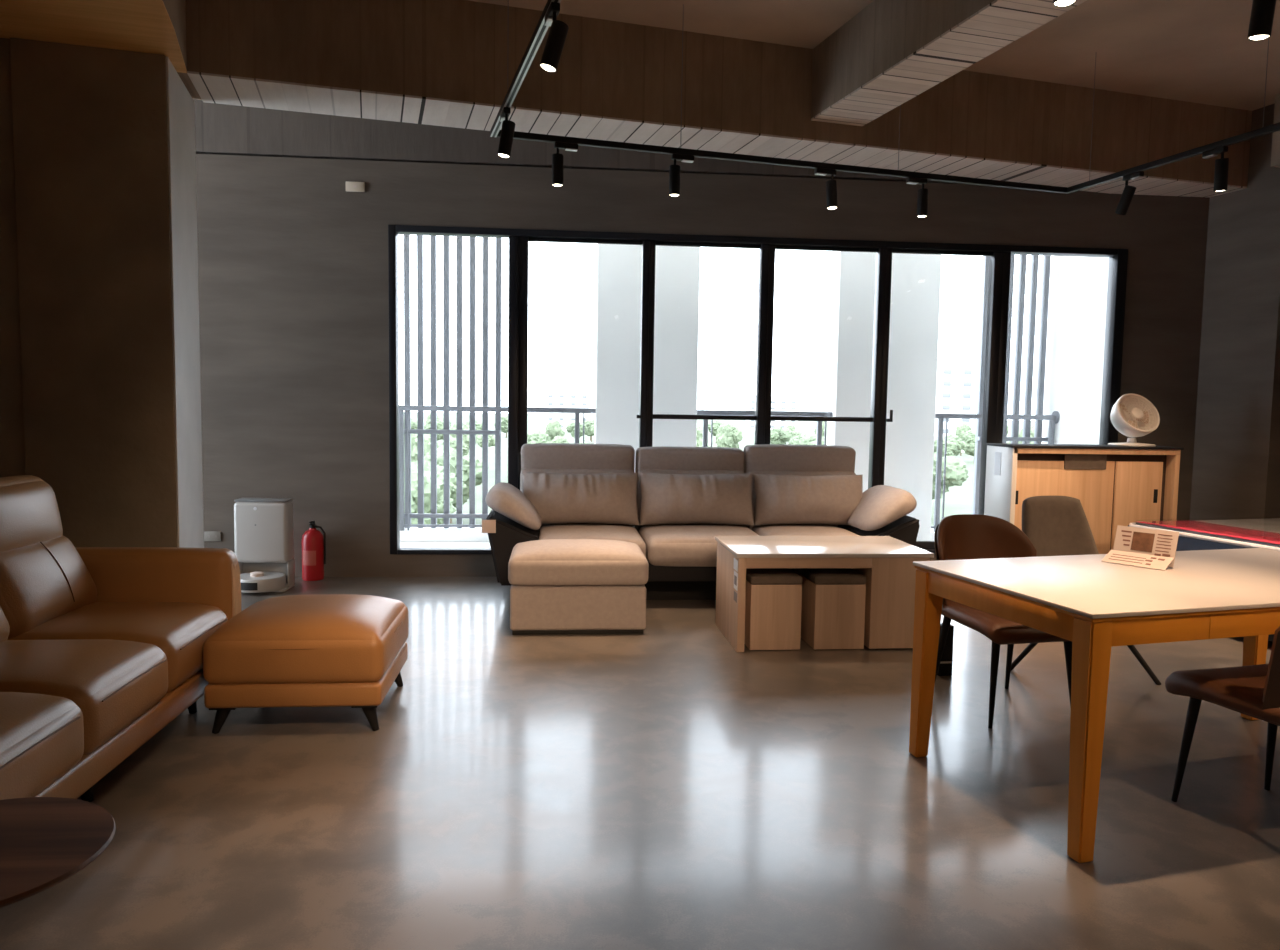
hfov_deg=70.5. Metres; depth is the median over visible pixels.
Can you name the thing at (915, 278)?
pillar
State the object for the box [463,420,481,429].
tree
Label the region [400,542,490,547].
floor
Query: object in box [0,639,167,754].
seat cushion
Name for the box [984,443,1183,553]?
sideboard
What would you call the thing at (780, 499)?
lumbar pillow
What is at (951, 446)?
tree
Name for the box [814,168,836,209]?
track spotlight
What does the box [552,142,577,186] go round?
track spotlight
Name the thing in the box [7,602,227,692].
seat cushion
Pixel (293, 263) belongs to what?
wall
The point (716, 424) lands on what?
tree
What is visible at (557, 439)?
tree
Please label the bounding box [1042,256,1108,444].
window pane
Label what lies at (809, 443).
tree
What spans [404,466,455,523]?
tree
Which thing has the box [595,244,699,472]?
pillar
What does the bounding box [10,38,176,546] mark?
column
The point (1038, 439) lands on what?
screen
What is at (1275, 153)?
beam
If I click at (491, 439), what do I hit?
tree
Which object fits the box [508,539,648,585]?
seat cushion
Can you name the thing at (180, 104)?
wall
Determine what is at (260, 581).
robot vacuum
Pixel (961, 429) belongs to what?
tree
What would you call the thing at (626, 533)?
seat cushion
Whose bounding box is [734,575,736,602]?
print
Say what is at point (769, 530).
seat cushion
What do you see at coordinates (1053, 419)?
balcony railing
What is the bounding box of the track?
[490,0,1279,193]
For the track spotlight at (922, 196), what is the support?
hanging from the track
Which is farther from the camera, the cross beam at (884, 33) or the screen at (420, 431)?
the screen at (420, 431)
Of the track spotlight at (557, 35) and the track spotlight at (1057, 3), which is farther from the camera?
the track spotlight at (557, 35)
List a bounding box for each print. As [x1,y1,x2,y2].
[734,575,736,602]
[1109,554,1164,564]
[1121,530,1172,556]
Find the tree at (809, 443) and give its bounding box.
[807,437,826,444]
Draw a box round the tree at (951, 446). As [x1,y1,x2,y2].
[934,437,956,456]
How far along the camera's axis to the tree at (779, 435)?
286.90 m
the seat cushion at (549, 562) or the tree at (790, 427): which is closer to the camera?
the seat cushion at (549, 562)
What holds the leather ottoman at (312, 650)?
on the floor at (668, 786)
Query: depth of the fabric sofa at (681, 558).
6.29 m
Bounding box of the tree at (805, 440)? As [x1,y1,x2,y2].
[794,434,815,444]
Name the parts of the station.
lid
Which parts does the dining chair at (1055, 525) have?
leg, backrest, leg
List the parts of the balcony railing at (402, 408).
post, rail, rail, post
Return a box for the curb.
[400,527,934,541]
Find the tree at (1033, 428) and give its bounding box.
[1018,427,1034,442]
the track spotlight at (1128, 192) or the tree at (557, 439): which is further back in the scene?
the tree at (557, 439)
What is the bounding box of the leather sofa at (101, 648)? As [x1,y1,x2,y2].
[0,475,240,801]
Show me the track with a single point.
(541, 29)
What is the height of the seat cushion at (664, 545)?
0.221 m
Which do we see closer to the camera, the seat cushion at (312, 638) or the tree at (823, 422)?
the seat cushion at (312, 638)
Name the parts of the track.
rail, rail, rail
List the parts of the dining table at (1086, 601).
leg, leg, frame, leg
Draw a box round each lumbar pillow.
[522,472,638,524]
[639,472,753,525]
[753,473,862,524]
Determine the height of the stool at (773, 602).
0.414 m
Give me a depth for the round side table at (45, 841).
1.69 m
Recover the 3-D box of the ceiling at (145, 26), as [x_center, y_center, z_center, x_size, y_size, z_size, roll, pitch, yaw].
[-2.737,-1.787,-0.075,3.535,0.010,9.290,0,5,-17]
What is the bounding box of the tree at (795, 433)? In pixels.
[792,430,801,436]
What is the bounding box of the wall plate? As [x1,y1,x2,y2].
[346,181,364,191]
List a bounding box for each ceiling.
[0,0,186,72]
[468,0,1279,110]
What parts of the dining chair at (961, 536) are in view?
leg, backrest, leg, seat, leg, leg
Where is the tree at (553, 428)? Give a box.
[545,419,564,439]
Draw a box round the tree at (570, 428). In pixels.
[565,422,587,437]
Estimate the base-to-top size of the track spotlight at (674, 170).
0.238 m
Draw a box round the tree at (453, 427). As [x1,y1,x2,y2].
[450,423,476,455]
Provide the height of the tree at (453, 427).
11.642 m
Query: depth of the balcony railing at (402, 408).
8.33 m
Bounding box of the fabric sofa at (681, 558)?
[482,443,919,599]
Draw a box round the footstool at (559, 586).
[508,539,648,634]
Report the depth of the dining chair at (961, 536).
4.20 m
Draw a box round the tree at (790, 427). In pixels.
[785,425,795,430]
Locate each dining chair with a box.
[934,514,1071,728]
[1011,495,1160,684]
[1165,626,1279,801]
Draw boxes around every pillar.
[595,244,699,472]
[827,251,941,540]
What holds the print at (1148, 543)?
on the price card
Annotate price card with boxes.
[1101,525,1178,570]
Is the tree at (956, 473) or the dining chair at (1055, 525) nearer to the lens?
the dining chair at (1055, 525)
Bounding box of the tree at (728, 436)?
[716,423,742,447]
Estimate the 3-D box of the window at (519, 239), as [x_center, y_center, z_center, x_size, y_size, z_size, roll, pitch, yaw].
[0.996,-0.604,7.098,5.790,2.465,0.155,0,4,-5]
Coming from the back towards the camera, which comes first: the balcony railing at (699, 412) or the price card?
the balcony railing at (699, 412)
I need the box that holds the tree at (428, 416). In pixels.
[426,414,441,421]
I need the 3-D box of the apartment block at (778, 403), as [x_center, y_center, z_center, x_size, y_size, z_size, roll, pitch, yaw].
[89.698,-41.565,616.346,34.600,25.000,14.600,1,4,1]
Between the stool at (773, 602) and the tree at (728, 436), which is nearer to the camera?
the stool at (773, 602)
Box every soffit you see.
[187,71,1246,196]
[811,0,1086,125]
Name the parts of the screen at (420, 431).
cross rail, cross rail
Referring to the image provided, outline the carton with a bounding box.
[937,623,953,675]
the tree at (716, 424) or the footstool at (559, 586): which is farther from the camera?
the tree at (716, 424)
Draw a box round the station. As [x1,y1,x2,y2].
[234,498,294,591]
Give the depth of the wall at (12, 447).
4.50 m
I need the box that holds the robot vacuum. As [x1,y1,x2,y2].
[240,571,285,592]
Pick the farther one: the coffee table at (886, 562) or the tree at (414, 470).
the tree at (414, 470)
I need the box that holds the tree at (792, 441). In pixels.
[788,433,809,444]
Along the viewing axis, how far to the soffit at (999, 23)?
4.79 m
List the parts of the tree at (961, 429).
crown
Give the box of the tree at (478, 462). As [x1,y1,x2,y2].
[424,446,488,522]
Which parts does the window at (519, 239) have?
pane, sash rail, sash rail, sash rail, handle, sash rail, pane, pane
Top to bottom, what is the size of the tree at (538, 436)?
10.569 m
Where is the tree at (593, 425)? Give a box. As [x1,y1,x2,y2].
[591,424,594,435]
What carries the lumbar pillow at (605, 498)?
on the fabric sofa at (681, 558)
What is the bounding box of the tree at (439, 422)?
[424,420,442,440]
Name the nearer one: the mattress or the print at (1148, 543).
the print at (1148, 543)
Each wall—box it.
[0,38,25,476]
[193,99,1209,576]
[1190,103,1279,517]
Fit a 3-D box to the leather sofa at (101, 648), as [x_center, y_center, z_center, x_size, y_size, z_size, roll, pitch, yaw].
[-2.175,0.586,2.744,1.064,1.012,2.604,0,4,-5]
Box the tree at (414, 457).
[404,434,438,465]
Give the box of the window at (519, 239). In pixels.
[388,225,1127,554]
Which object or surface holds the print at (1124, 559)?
attached to the price card
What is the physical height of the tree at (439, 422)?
10.569 m
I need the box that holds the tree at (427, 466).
[404,460,465,504]
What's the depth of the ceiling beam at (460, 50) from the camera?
5.58 m
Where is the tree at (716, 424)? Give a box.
[708,421,726,435]
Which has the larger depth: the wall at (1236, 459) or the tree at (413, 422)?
the tree at (413, 422)
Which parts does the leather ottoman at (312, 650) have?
leg, leg, leg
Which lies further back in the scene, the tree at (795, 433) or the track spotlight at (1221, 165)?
the tree at (795, 433)
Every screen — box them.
[404,235,508,527]
[972,254,1050,513]
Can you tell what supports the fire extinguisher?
on the floor at (668, 786)
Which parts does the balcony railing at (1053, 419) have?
post, rail, post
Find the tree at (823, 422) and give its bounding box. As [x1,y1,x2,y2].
[814,421,824,433]
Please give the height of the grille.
0.265 m
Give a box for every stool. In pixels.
[744,568,801,649]
[794,568,865,648]
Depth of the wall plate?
6.65 m
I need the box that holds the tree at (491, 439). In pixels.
[476,435,494,446]
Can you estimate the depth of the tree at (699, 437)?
194.79 m
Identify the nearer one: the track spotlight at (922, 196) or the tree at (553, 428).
the track spotlight at (922, 196)
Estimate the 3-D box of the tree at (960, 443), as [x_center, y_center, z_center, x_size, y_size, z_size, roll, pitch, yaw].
[87.506,-6.585,253.277,7.273,9.884,9.025,2,5,19]
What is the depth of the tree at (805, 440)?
189.21 m
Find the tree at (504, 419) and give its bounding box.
[494,415,507,437]
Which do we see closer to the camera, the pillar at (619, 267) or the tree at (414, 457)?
the pillar at (619, 267)
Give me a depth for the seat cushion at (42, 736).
2.51 m
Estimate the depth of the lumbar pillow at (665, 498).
6.43 m
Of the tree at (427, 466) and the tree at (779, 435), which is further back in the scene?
the tree at (779, 435)
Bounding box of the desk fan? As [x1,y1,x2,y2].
[1108,393,1159,446]
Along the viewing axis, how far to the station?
6.33 m
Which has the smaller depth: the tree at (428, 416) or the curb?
the curb
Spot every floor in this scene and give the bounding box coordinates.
[0,577,1279,949]
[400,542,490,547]
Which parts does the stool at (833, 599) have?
seat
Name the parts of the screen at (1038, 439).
cross rail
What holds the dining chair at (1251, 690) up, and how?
on the floor at (668, 786)
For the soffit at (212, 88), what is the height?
0.012 m
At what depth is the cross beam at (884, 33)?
5.13 m
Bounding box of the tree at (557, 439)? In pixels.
[551,435,568,442]
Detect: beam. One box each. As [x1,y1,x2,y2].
[163,0,186,68]
[177,0,1251,186]
[811,0,994,117]
[1270,93,1279,167]
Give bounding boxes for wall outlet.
[204,531,220,540]
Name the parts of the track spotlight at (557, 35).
stem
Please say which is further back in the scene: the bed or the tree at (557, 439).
the tree at (557, 439)
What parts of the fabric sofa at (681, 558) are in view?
armrest, backrest, backrest, backrest, armrest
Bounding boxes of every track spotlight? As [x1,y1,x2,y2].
[497,107,515,157]
[540,2,568,72]
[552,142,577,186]
[669,154,693,196]
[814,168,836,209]
[906,177,927,217]
[1053,0,1076,7]
[1115,171,1143,214]
[1202,146,1228,191]
[1247,0,1275,40]
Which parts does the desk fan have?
blade, blade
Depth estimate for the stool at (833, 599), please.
5.00 m
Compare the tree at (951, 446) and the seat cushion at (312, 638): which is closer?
the seat cushion at (312, 638)
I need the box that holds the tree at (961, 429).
[955,423,971,455]
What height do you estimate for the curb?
0.100 m
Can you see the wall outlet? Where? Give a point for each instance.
(208, 535)
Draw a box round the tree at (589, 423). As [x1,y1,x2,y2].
[585,419,594,441]
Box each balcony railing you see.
[399,405,595,530]
[697,410,832,446]
[931,411,1059,531]
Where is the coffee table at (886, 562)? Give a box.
[715,536,933,651]
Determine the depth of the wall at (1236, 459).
7.01 m
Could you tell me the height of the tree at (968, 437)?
10.569 m
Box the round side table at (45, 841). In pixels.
[0,797,115,907]
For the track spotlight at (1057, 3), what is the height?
0.238 m
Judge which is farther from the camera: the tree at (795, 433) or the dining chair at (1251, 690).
the tree at (795, 433)
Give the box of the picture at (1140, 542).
[1130,532,1154,552]
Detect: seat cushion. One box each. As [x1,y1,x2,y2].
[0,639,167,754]
[0,692,83,799]
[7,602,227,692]
[203,594,408,683]
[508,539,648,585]
[539,524,645,557]
[639,525,758,566]
[751,525,858,535]
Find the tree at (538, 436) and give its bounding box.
[527,430,551,443]
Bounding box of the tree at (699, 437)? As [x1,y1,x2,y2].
[696,426,709,446]
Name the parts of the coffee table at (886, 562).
panel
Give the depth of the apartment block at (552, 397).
516.73 m
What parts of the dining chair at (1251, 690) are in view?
leg, seat, leg, backrest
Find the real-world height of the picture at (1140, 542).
0.071 m
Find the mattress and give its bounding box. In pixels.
[1128,516,1279,550]
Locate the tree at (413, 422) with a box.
[411,418,416,428]
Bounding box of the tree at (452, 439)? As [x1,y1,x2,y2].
[441,437,467,453]
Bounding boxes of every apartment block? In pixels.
[543,388,590,431]
[745,395,798,430]
[934,359,978,452]
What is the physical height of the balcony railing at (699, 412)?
1.253 m
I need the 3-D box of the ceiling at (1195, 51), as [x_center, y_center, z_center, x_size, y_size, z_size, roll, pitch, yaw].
[1.580,-2.593,2.160,15.500,0.250,13.400,0,4,-5]
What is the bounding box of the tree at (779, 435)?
[770,427,793,444]
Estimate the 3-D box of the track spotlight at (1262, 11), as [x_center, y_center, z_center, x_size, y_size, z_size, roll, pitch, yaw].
[2.073,-1.548,2.962,0.148,0.238,0.081,0,5,-17]
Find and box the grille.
[1119,397,1155,429]
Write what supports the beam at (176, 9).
attached to the ceiling at (1195, 51)
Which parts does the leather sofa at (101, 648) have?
backrest, backrest, leg, armrest, leg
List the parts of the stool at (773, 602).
seat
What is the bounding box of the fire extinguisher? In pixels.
[302,521,325,580]
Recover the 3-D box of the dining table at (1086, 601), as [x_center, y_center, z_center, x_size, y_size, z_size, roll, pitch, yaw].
[2.007,0.735,3.318,1.750,0.752,0.905,0,5,-17]
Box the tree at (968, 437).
[961,429,975,456]
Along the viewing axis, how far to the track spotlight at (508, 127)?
4.50 m
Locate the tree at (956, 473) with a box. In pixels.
[932,452,968,498]
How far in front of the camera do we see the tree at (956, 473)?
123.12 m
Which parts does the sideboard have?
panel, handle, sliding door, panel, sliding door, handle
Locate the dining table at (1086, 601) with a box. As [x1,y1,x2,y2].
[909,548,1279,862]
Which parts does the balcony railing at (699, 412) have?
post, rail, post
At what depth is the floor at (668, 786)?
2.98 m
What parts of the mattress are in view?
panel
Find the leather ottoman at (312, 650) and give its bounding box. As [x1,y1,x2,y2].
[203,594,408,733]
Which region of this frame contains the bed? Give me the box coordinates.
[1268,634,1273,641]
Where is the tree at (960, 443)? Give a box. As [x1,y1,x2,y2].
[943,434,966,455]

